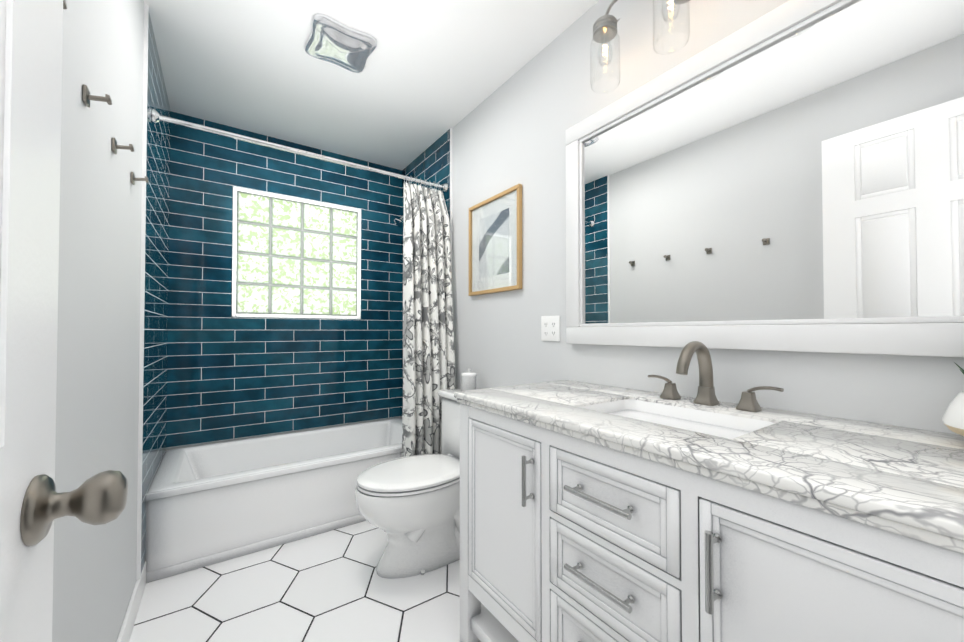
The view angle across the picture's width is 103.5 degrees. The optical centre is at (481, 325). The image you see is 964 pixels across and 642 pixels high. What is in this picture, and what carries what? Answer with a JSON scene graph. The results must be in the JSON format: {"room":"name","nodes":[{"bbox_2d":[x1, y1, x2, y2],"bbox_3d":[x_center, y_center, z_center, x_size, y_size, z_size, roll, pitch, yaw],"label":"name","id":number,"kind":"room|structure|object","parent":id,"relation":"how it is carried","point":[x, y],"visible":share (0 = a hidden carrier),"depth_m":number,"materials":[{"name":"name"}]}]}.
{"room":"bathroom","nodes":[
{"label":"bathroom","id":0,"kind":"room"},
{"bbox_2d":[52,0,175,641],"bbox_3d":[-0.706,-0.115,0.490,0.120,2.440,4.557,1,-1,-35],"label":"wall","id":1,"kind":"structure","parent":0,"point":[160,350],"depth_m":1.12,"materials":[{"name":"grey paint"}]},
{"bbox_2d":[0,0,127,641],"bbox_3d":[-0.274,0.038,0.110,0.162,2.102,0.760,1,-1,-35],"label":"door","id":2,"kind":"structure","parent":1,"relation":"in","point":[34,504],"depth_m":0.37,"materials":[{"name":"white paint"}]},
{"bbox_2d":[63,0,66,8],"bbox_3d":[-0.717,-0.537,0.625,0.047,0.038,0.034,1,-1,-35],"label":"towel hook","id":3,"kind":"object","parent":1,"relation":"attached to","point":[64,5],"visible":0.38,"depth_m":0.64,"materials":[{"name":"silver metal"}]},
{"bbox_2d":[82,84,111,107],"bbox_3d":[-0.905,-0.533,0.896,0.047,0.038,0.034,1,-1,-35],"label":"towel hook","id":4,"kind":"object","parent":1,"relation":"attached to","point":[87,97],"visible":1,"depth_m":0.89,"materials":[{"name":"silver metal"}]},
{"bbox_2d":[112,137,133,153],"bbox_3d":[-1.070,-0.530,1.135,0.047,0.038,0.034,1,-1,-35],"label":"towel hook","id":5,"kind":"object","parent":1,"relation":"attached to","point":[115,146],"visible":1,"depth_m":1.13,"materials":[{"name":"silver metal"}]},
{"bbox_2d":[116,561,145,641],"bbox_3d":[-0.800,1.059,0.688,0.013,0.100,2.339,1,-1,-35],"label":"baseboard","id":6,"kind":"structure","parent":1,"relation":"attached to","point":[125,632],"depth_m":1.37,"materials":[{"name":"white paint"}]},
{"bbox_2d":[131,172,148,184],"bbox_3d":[-1.235,-0.526,1.373,0.047,0.038,0.034,1,-1,-35],"label":"towel hook","id":7,"kind":"object","parent":1,"relation":"attached to","point":[133,179],"visible":1,"depth_m":1.37,"materials":[{"name":"silver metal"}]},
{"bbox_2d":[152,109,447,191],"bbox_3d":[-0.857,-0.929,2.127,1.498,0.060,0.060,1,-1,-35],"label":"curtain rod","id":8,"kind":"object","parent":1,"relation":"attached to","point":[157,117],"visible":0.96,"depth_m":1.98,"materials":[{"name":"silver metal"}]},
{"bbox_2d":[402,175,455,456],"bbox_3d":[-0.335,-0.040,2.370,0.318,1.809,0.218,1,-1,-35],"label":"shower curtain","id":9,"kind":"object","parent":8,"relation":"hanging from","point":[428,353],"visible":0.85,"depth_m":2.34,"materials":[{"name":"fabric"}]},
{"bbox_2d":[172,113,399,448],"bbox_3d":[-1.305,-0.079,2.779,1.500,2.440,0.110,1,-1,-35],"label":"wall","id":10,"kind":"structure","parent":0,"point":[234,378],"depth_m":2.60,"materials":[{"name":"blue tile"}]},
{"bbox_2d":[231,186,360,318],"bbox_3d":[-1.315,-0.479,2.764,0.840,0.860,0.096,1,-1,-35],"label":"window","id":11,"kind":"structure","parent":10,"relation":"in","point":[293,257],"depth_m":2.70,"materials":[{"name":"glass"},{"name":"white paint"}]},
{"bbox_2d":[129,520,459,641],"bbox_3d":[-0.048,1.162,0.926,1.720,0.100,4.557,1,-1,-35],"label":"floor","id":12,"kind":"structure","parent":0,"point":[331,586],"depth_m":1.56,"materials":[{"name":"tile"}]},
{"bbox_2d":[145,418,401,582],"bbox_3d":[-1.063,0.940,2.395,1.516,0.390,0.767,1,-1,-35],"label":"bathtub","id":13,"kind":"object","parent":12,"relation":"on","point":[209,504],"visible":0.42,"depth_m":1.98,"materials":[{"name":"white ceramic"}]},
{"bbox_2d":[355,388,460,578],"bbox_3d":[-0.243,0.746,1.882,0.753,0.762,0.494,1,-1,-35],"label":"toilet","id":14,"kind":"object","parent":12,"relation":"on","point":[409,506],"visible":0.67,"depth_m":1.72,"materials":[{"name":"white ceramic"}]},
{"bbox_2d":[461,369,476,390],"bbox_3d":[-0.072,0.305,2.116,0.088,0.127,0.088,1,-1,-35],"label":"canister","id":15,"kind":"object","parent":14,"relation":"on","point":[468,379],"visible":0.81,"depth_m":2.08,"materials":[{"name":"white ceramic"}]},
{"bbox_2d":[457,392,963,641],"bbox_3d":[0.497,0.690,0.957,0.592,0.844,1.275,1,-1,-35],"label":"bathroom vanity","id":16,"kind":"object","parent":12,"relation":"on","point":[590,512],"depth_m":0.74,"materials":[{"name":"white paint"}]},
{"bbox_2d":[454,380,963,547],"bbox_3d":[0.504,0.248,0.971,0.573,0.039,1.296,1,-1,-35],"label":"countertop","id":17,"kind":"structure","parent":16,"relation":"on","point":[912,479],"depth_m":0.68,"materials":[{"name":"white stone"}]},
{"bbox_2d":[582,396,773,435],"bbox_3d":[0.487,0.317,0.995,0.263,0.164,0.408,1,-1,-35],"label":"sink","id":18,"kind":"object","parent":17,"relation":"in","point":[704,419],"depth_m":1.08,"materials":[{"name":"white ceramic"}]},
{"bbox_2d":[648,341,783,411],"bbox_3d":[0.608,0.137,1.082,0.175,0.184,0.367,1,-1,-35],"label":"faucet","id":19,"kind":"object","parent":17,"relation":"on","point":[706,395],"visible":1,"depth_m":1.09,"materials":[{"name":"silver metal"}]},
{"bbox_2d":[942,362,963,435],"bbox_3d":[0.938,0.131,0.663,0.174,0.184,0.174,1,-1,-35],"label":"plant pot","id":20,"kind":"object","parent":17,"relation":"on","point":[953,418],"visible":1,"depth_m":0.69,"materials":[{"name":"beige ceramic"}]},
{"bbox_2d":[144,0,598,169],"bbox_3d":[-0.048,-1.377,0.966,1.720,0.100,4.557,1,-1,-35],"label":"ceiling","id":21,"kind":"structure","parent":0,"point":[429,75],"depth_m":1.92,"materials":[{"name":"white paint"}]},
{"bbox_2d":[304,13,376,72],"bbox_3d":[-0.663,-1.293,1.781,0.277,0.041,0.277,1,-1,-35],"label":"ceiling light","id":22,"kind":"object","parent":21,"relation":"attached to","point":[332,40],"visible":0.98,"depth_m":1.74,"materials":[{"name":"silver metal"}]},
{"bbox_2d":[400,0,963,434],"bbox_3d":[0.266,-0.092,1.905,0.112,2.440,3.337,1,-1,-35],"label":"wall","id":23,"kind":"structure","parent":0,"point":[516,135],"depth_m":1.66,"materials":[{"name":"grey paint"}]},
{"bbox_2d":[393,215,403,227],"bbox_3d":[-0.555,-0.792,2.821,0.211,0.148,0.090,1,-1,-35],"label":"shower head","id":24,"kind":"object","parent":23,"relation":"attached to","point":[398,222],"visible":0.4,"depth_m":2.78},
{"bbox_2d":[468,184,521,295],"bbox_3d":[0.061,-0.444,2.105,0.024,0.530,0.470,1,-1,-35],"label":"framed art","id":25,"kind":"object","parent":23,"relation":"attached to","point":[495,243],"visible":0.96,"depth_m":2.08,"materials":[{"name":"brown wood"}]},
{"bbox_2d":[541,316,559,340],"bbox_3d":[0.314,0.015,1.748,0.008,0.116,0.117,1,-1,-35],"label":"electrical outlet plate","id":26,"kind":"object","parent":23,"relation":"attached to","point":[550,328],"visible":1,"depth_m":1.74,"materials":[{"name":"white plastic"}]},
{"bbox_2d":[590,0,747,93],"bbox_3d":[0.609,-1.028,1.186,0.180,0.338,0.582,1,-1,-35],"label":"vanity light","id":27,"kind":"object","parent":23,"relation":"attached to","point":[605,28],"visible":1,"depth_m":1.33,"materials":[{"name":"clear glass"}]},
{"bbox_2d":[565,0,963,356],"bbox_3d":[0.718,-0.392,1.150,0.030,0.925,1.214,1,-1,-35],"label":"mirror","id":28,"kind":"object","parent":23,"relation":"attached to","point":[788,175],"visible":1,"depth_m":1.01,"materials":[{"name":"white mirror"}]}
]}

